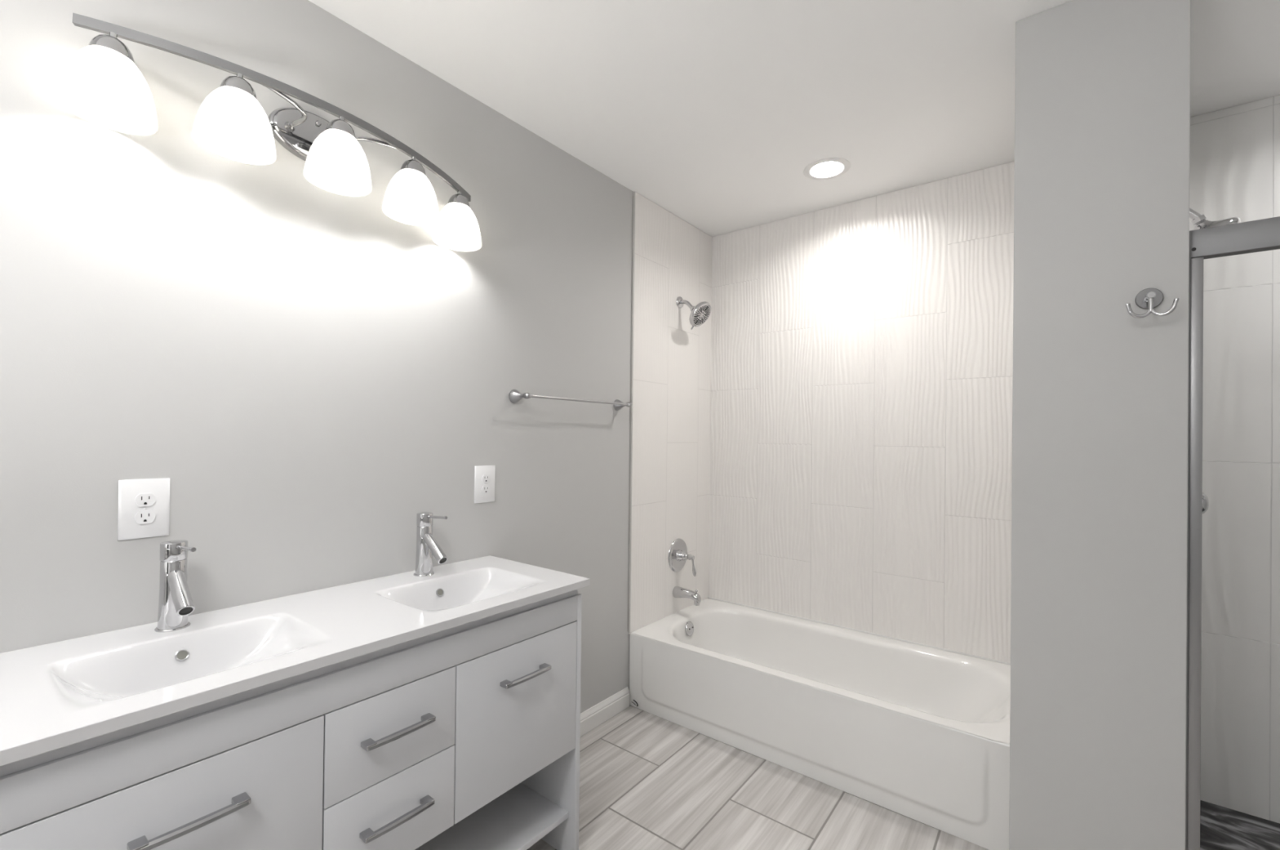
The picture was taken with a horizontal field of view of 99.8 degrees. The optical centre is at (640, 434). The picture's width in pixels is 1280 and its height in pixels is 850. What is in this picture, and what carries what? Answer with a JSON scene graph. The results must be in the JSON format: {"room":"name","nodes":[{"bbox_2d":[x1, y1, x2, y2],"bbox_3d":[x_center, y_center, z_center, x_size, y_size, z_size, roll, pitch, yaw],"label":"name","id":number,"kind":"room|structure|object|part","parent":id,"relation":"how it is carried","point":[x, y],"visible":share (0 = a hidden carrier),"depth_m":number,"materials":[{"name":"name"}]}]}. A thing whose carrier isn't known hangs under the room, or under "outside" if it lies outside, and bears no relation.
{"room":"bathroom","nodes":[
{"label":"bathroom","id":0,"kind":"room"},
{"bbox_2d":[0,0,632,713],"bbox_3d":[-1.016,0.050,1.462,0.120,2.488,4.709,0,0,38],"label":"wall","id":1,"kind":"structure","parent":0,"point":[309,374],"depth_m":1.44,"materials":[{"name":"grey paint"}]},
{"bbox_2d":[117,477,169,540],"bbox_3d":[-1.122,0.168,1.220,0.010,0.133,0.087,0,0,38],"label":"electrical outlet","id":2,"kind":"object","parent":1,"relation":"attached to","point":[144,504],"visible":1,"depth_m":1.22,"materials":[{"name":"white plastic"}]},
{"bbox_2d":[134,510,155,524],"bbox_3d":[-1.120,0.187,1.218,0.003,0.028,0.034,0,0,38],"label":"receptacle","id":3,"kind":"object","parent":2,"relation":"attached to","point":[141,517],"depth_m":1.22,"materials":[{"name":"white plastic"}]},
{"bbox_2d":[134,493,155,506],"bbox_3d":[-1.120,0.148,1.218,0.003,0.028,0.034,0,0,38],"label":"receptacle","id":4,"kind":"object","parent":2,"relation":"attached to","point":[140,499],"depth_m":1.22,"materials":[{"name":"white plastic"}]},
{"bbox_2d":[53,13,481,251],"bbox_3d":[-0.813,-0.753,1.413,0.253,0.250,0.976,0,0,38],"label":"vanity light","id":5,"kind":"object","parent":1,"relation":"attached to","point":[101,83],"visible":1,"depth_m":1.28,"materials":[{"name":"white glass"}]},
{"bbox_3d":[-1.103,-0.727,1.120,0.154,0.126,0.154,0,-2,38],"label":"lamp shade","id":6,"kind":"part","parent":5,"relation":"part of","materials":[{"name":"white glass"}]},
{"bbox_3d":[-1.100,-0.828,1.123,0.012,0.012,0.012,0,-2,38],"label":"stem","id":7,"kind":"part","parent":5,"relation":"part of","materials":[{"name":"silver metal"}]},
{"bbox_3d":[-0.923,-0.718,1.233,0.154,0.126,0.154,0,-2,38],"label":"lamp shade","id":8,"kind":"part","parent":5,"relation":"part of","materials":[{"name":"white glass"}]},
{"bbox_3d":[-0.920,-0.819,1.237,0.012,0.012,0.012,0,-2,38],"label":"stem","id":9,"kind":"part","parent":5,"relation":"part of","materials":[{"name":"silver metal"}]},
{"bbox_3d":[-0.891,-0.818,1.338,0.083,0.037,0.197,1,0,-3],"label":"arm","id":10,"kind":"part","parent":5,"relation":"part of","materials":[{"name":"silver metal"}]},
{"bbox_3d":[-0.773,-0.708,1.384,0.154,0.126,0.154,0,-2,38],"label":"lamp shade","id":11,"kind":"part","parent":5,"relation":"part of","materials":[{"name":"white glass"}]},
{"bbox_3d":[-0.752,-0.806,1.518,0.197,0.027,0.083,1,0,-12],"label":"arm","id":12,"kind":"part","parent":5,"relation":"part of","materials":[{"name":"silver metal"}]},
{"bbox_3d":[-0.665,-0.698,1.567,0.154,0.126,0.154,0,-2,38],"label":"lamp shade","id":13,"kind":"part","parent":5,"relation":"part of","materials":[{"name":"white glass"}]},
{"bbox_3d":[-0.600,-0.690,1.770,0.154,0.126,0.154,0,-2,38],"label":"lamp shade","id":14,"kind":"part","parent":5,"relation":"part of","materials":[{"name":"white glass"}]},
{"bbox_2d":[474,465,495,503],"bbox_3d":[-0.561,0.179,1.945,0.010,0.133,0.087,0,0,38],"label":"electrical outlet","id":15,"kind":"object","parent":1,"relation":"attached to","point":[484,475],"visible":1,"depth_m":1.94,"materials":[{"name":"white plastic"}]},
{"bbox_2d":[481,474,489,482],"bbox_3d":[-0.559,0.160,1.944,0.003,0.028,0.034,0,0,38],"label":"receptacle","id":16,"kind":"object","parent":15,"relation":"attached to","point":[485,477],"depth_m":1.94,"materials":[{"name":"white plastic"}]},
{"bbox_2d":[481,484,489,493],"bbox_3d":[-0.559,0.199,1.943,0.003,0.028,0.034,0,0,38],"label":"receptacle","id":17,"kind":"object","parent":15,"relation":"attached to","point":[485,488],"depth_m":1.94,"materials":[{"name":"white plastic"}]},
{"bbox_2d":[508,389,632,410],"bbox_3d":[-0.262,-0.141,2.263,0.089,0.053,0.658,0,0,38],"label":"towel bar","id":18,"kind":"object","parent":1,"relation":"attached to","point":[515,396],"visible":1,"depth_m":2.13,"materials":[{"name":"silver metal"}]},
{"bbox_2d":[580,686,629,736],"bbox_3d":[-0.310,1.259,2.276,0.014,0.090,0.817,0,0,38],"label":"baseboard","id":19,"kind":"structure","parent":1,"relation":"attached to","point":[594,716],"depth_m":2.45,"materials":[{"name":"white paint"}]},
{"bbox_2d":[627,191,635,632],"bbox_3d":[-0.045,-0.109,2.607,0.012,2.130,0.006,0,0,38],"label":"trim","id":20,"kind":"structure","parent":1,"relation":"attached to","point":[633,193],"depth_m":2.60,"materials":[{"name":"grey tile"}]},
{"bbox_2d":[628,191,711,634],"bbox_3d":[0.181,-0.101,2.900,0.010,2.141,0.733,0,0,38],"label":"tile","id":21,"kind":"structure","parent":1,"relation":"attached to","point":[673,257],"depth_m":2.84,"materials":[{"name":"white tile"}]},
{"bbox_2d":[667,537,696,576],"bbox_3d":[0.244,0.659,2.886,0.117,0.189,0.180,0,0,38],"label":"shower valve","id":22,"kind":"object","parent":21,"relation":"attached to","point":[677,556],"visible":1,"depth_m":2.88,"materials":[{"name":"silver metal"}]},
{"bbox_3d":[0.280,0.701,2.862,0.031,0.106,0.016,1,0,17],"label":"lever","id":23,"kind":"part","parent":22,"relation":"part of","materials":[{"name":"silver metal"}]},
{"bbox_2d":[672,586,701,605],"bbox_3d":[0.248,0.854,2.861,0.156,0.080,0.061,0,0,38],"label":"tub spout","id":24,"kind":"object","parent":21,"relation":"attached to","point":[678,592],"visible":1,"depth_m":2.84,"materials":[{"name":"silver metal"}]},
{"bbox_2d":[693,600,699,605],"bbox_3d":[0.294,0.880,2.826,0.030,0.030,0.030,0,0,38],"label":"outlet","id":25,"kind":"object","parent":24,"relation":"attached to","point":[696,602],"depth_m":2.81,"materials":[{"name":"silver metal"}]},
{"bbox_2d":[675,296,711,329],"bbox_3d":[0.280,-0.651,2.866,0.183,0.189,0.144,0,0,38],"label":"shower","id":26,"kind":"object","parent":21,"relation":"attached to","point":[700,313],"visible":1,"depth_m":2.84,"materials":[{"name":"silver metal"}]},
{"bbox_3d":[0.247,-0.693,2.892,0.089,0.065,0.021,0,0,38],"label":"arm","id":27,"kind":"part","parent":26,"relation":"part of","materials":[{"name":"silver metal"}]},
{"bbox_2d":[308,0,1279,236],"bbox_3d":[0.291,-1.234,0.468,3.390,0.100,4.709,0,0,38],"label":"ceiling","id":28,"kind":"structure","parent":0,"point":[714,113],"depth_m":1.78,"materials":[{"name":"white paint"}]},
{"bbox_2d":[803,157,850,179],"bbox_3d":[0.819,-1.186,2.376,0.197,0.044,0.197,0,0,38],"label":"recessed light","id":29,"kind":"object","parent":28,"relation":"in","point":[827,168],"visible":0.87,"depth_m":2.40,"materials":[{"name":"white paint"}]},
{"bbox_2d":[526,704,1279,849],"bbox_3d":[0.262,1.343,0.455,3.390,0.121,4.709,0,0,38],"label":"floor","id":30,"kind":"structure","parent":0,"point":[648,781],"depth_m":1.89,"materials":[{"name":"grey tile"}]},
{"bbox_2d":[0,589,582,849],"bbox_3d":[-0.725,0.877,1.327,0.507,0.838,1.190,0,0,38],"label":"vanity cabinet","id":31,"kind":"object","parent":30,"relation":"on","point":[465,736],"visible":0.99,"depth_m":1.14,"materials":[{"name":"white paint"}]},
{"bbox_3d":[-0.776,0.754,0.914,0.018,0.386,0.432,0,0,38],"label":"door","id":32,"kind":"part","parent":31,"relation":"part of","materials":[{"name":"white paint"}]},
{"bbox_3d":[-0.751,0.652,0.904,0.034,0.012,0.158,0,0,38],"label":"handle","id":33,"kind":"part","parent":31,"relation":"part of","materials":[{"name":"silver metal"}]},
{"bbox_2d":[0,555,590,766],"bbox_3d":[-0.727,0.490,1.335,0.498,0.106,1.216,0,0,38],"label":"countertop","id":34,"kind":"structure","parent":31,"relation":"on","point":[54,695],"depth_m":1.15,"materials":[{"name":"white ceramic"}]},
{"bbox_2d":[154,539,195,632],"bbox_3d":[-1.013,0.336,1.181,0.144,0.193,0.061,0,0,38],"label":"faucet","id":35,"kind":"object","parent":34,"relation":"on","point":[175,602],"visible":1,"depth_m":1.18,"materials":[{"name":"silver metal"}]},
{"bbox_3d":[-1.004,0.340,1.174,0.117,0.093,0.030,0,0,38],"label":"spout","id":36,"kind":"part","parent":35,"relation":"part of","materials":[{"name":"silver metal"}]},
{"bbox_3d":[-0.989,0.247,1.171,0.094,0.015,0.010,0,0,33],"label":"lever","id":37,"kind":"part","parent":35,"relation":"part of","materials":[{"name":"silver metal"}]},
{"bbox_2d":[413,511,447,576],"bbox_3d":[-0.647,0.343,1.668,0.145,0.193,0.061,0,0,38],"label":"faucet","id":38,"kind":"object","parent":34,"relation":"on","point":[427,546],"visible":1,"depth_m":1.67,"materials":[{"name":"silver metal"}]},
{"bbox_3d":[-0.637,0.346,1.660,0.117,0.093,0.030,0,0,38],"label":"spout","id":39,"kind":"part","parent":38,"relation":"part of","materials":[{"name":"silver metal"}]},
{"bbox_3d":[-0.625,0.254,1.654,0.094,0.015,0.010,0,0,37],"label":"lever","id":40,"kind":"part","parent":38,"relation":"part of","materials":[{"name":"silver metal"}]},
{"bbox_3d":[-0.553,0.854,1.204,0.018,0.194,0.296,0,0,38],"label":"drawer","id":41,"kind":"part","parent":31,"relation":"part of","materials":[{"name":"white paint"}]},
{"bbox_3d":[-0.551,0.660,1.205,0.018,0.189,0.296,0,0,38],"label":"drawer","id":42,"kind":"part","parent":31,"relation":"part of","materials":[{"name":"white paint"}]},
{"bbox_3d":[-0.532,0.847,1.188,0.034,0.012,0.158,0,0,38],"label":"handle","id":43,"kind":"part","parent":31,"relation":"part of","materials":[{"name":"silver metal"}]},
{"bbox_3d":[-0.530,0.656,1.189,0.034,0.012,0.158,0,0,38],"label":"handle","id":44,"kind":"part","parent":31,"relation":"part of","materials":[{"name":"silver metal"}]},
{"bbox_2d":[414,782,568,849],"bbox_3d":[-0.746,1.164,1.339,0.432,0.018,1.152,0,0,38],"label":"shelf","id":45,"kind":"object","parent":31,"relation":"attached to","point":[524,814],"depth_m":1.61,"materials":[{"name":"white paint"}]},
{"bbox_3d":[-0.332,0.762,1.488,0.018,0.386,0.416,0,0,38],"label":"door","id":46,"kind":"part","parent":31,"relation":"part of","materials":[{"name":"white paint"}]},
{"bbox_3d":[-0.311,0.660,1.473,0.034,0.012,0.158,0,0,38],"label":"handle","id":47,"kind":"part","parent":31,"relation":"part of","materials":[{"name":"silver metal"}]},
{"bbox_3d":[-0.380,0.897,1.800,0.474,0.811,0.019,0,0,38],"label":"panel","id":48,"kind":"part","parent":31,"relation":"part of","materials":[{"name":"white paint"}]},
{"bbox_2d":[629,598,1010,849],"bbox_3d":[0.770,1.142,2.426,1.530,0.352,0.734,0,0,38],"label":"bathtub","id":49,"kind":"object","parent":30,"relation":"on","point":[920,733],"visible":0.99,"depth_m":2.21,"materials":[{"name":"white ceramic"}]},
{"bbox_3d":[0.255,1.015,2.814,0.021,0.073,0.073,0,0,38],"label":"overflow plate","id":50,"kind":"part","parent":49,"relation":"part of","materials":[{"name":"silver metal"}]},
{"bbox_3d":[1.857,1.279,0.973,1.263,0.090,0.100,0,0,38],"label":"trim","id":51,"kind":"structure","parent":30,"relation":"on","visible":0},
{"bbox_2d":[1185,216,1279,849],"bbox_3d":[1.856,0.367,0.964,1.261,1.734,0.049,0,0,38],"label":"shower door frame","id":52,"kind":"object","parent":51,"relation":"on","point":[1264,234],"visible":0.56,"depth_m":1.32,"materials":[{"name":"grey metal"}]},
{"bbox_2d":[1008,0,1191,849],"bbox_3d":[1.472,0.080,1.784,0.352,2.488,0.933,0,0,38],"label":"wall pier","id":53,"kind":"object","parent":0,"point":[1100,391],"visible":1,"depth_m":1.41,"materials":[{"name":"grey paint"}]},
{"bbox_2d":[1124,288,1179,318],"bbox_3d":[1.257,-0.326,1.330,0.096,0.081,0.057,0,0,38],"label":"robe hook","id":54,"kind":"object","parent":53,"relation":"attached to","point":[1148,299],"visible":1,"depth_m":1.33,"materials":[{"name":"silver metal"}]},
{"bbox_3d":[1.257,-0.324,1.331,0.017,0.049,0.044,0,0,38],"label":"post","id":55,"kind":"part","parent":54,"relation":"part of","materials":[{"name":"silver metal"}]},
{"bbox_3d":[1.647,0.082,1.714,0.010,2.487,0.809,0,0,38],"label":"tile","id":56,"kind":"structure","parent":53,"relation":"attached to","visible":0},
{"bbox_2d":[1202,492,1208,513],"bbox_3d":[1.715,0.213,1.705,0.110,0.180,0.180,0,0,38],"label":"shower valve","id":57,"kind":"object","parent":56,"relation":"attached to","point":[1205,499],"visible":0.09,"depth_m":1.66,"materials":[{"name":"silver metal"}]},
{"bbox_2d":[1189,208,1241,230],"bbox_3d":[1.755,-0.667,1.694,0.176,0.176,0.144,0,0,38],"label":"shower","id":58,"kind":"object","parent":56,"relation":"attached to","point":[1200,221],"visible":0.2,"depth_m":1.67,"materials":[{"name":"silver metal"}]},
{"bbox_3d":[1.721,-0.702,1.713,0.089,0.065,0.021,0,0,38],"label":"arm","id":59,"kind":"part","parent":58,"relation":"part of","materials":[{"name":"silver metal"}]},
{"bbox_3d":[1.684,0.085,2.279,3.150,2.488,0.110,0,0,38],"label":"wall","id":60,"kind":"structure","parent":0,"visible":0},
{"bbox_2d":[708,161,1014,662],"bbox_3d":[1.011,-0.070,2.727,1.535,2.187,0.010,0,0,38],"label":"tile","id":61,"kind":"structure","parent":60,"relation":"attached to","point":[861,376],"depth_m":2.63,"materials":[{"name":"white tile"}]},
{"bbox_2d":[707,596,1010,665],"bbox_3d":[0.995,0.966,2.716,1.515,0.008,0.004,0,0,38],"label":"trim","id":62,"kind":"structure","parent":61,"relation":"attached to","point":[851,628],"depth_m":2.62,"materials":[{"name":"white paint"}]},
{"bbox_2d":[1189,94,1279,822],"bbox_3d":[2.393,0.090,1.654,1.263,2.487,0.010,0,0,38],"label":"tile","id":63,"kind":"structure","parent":60,"relation":"attached to","point":[1234,158],"depth_m":1.88,"materials":[{"name":"white tile"}]}
]}

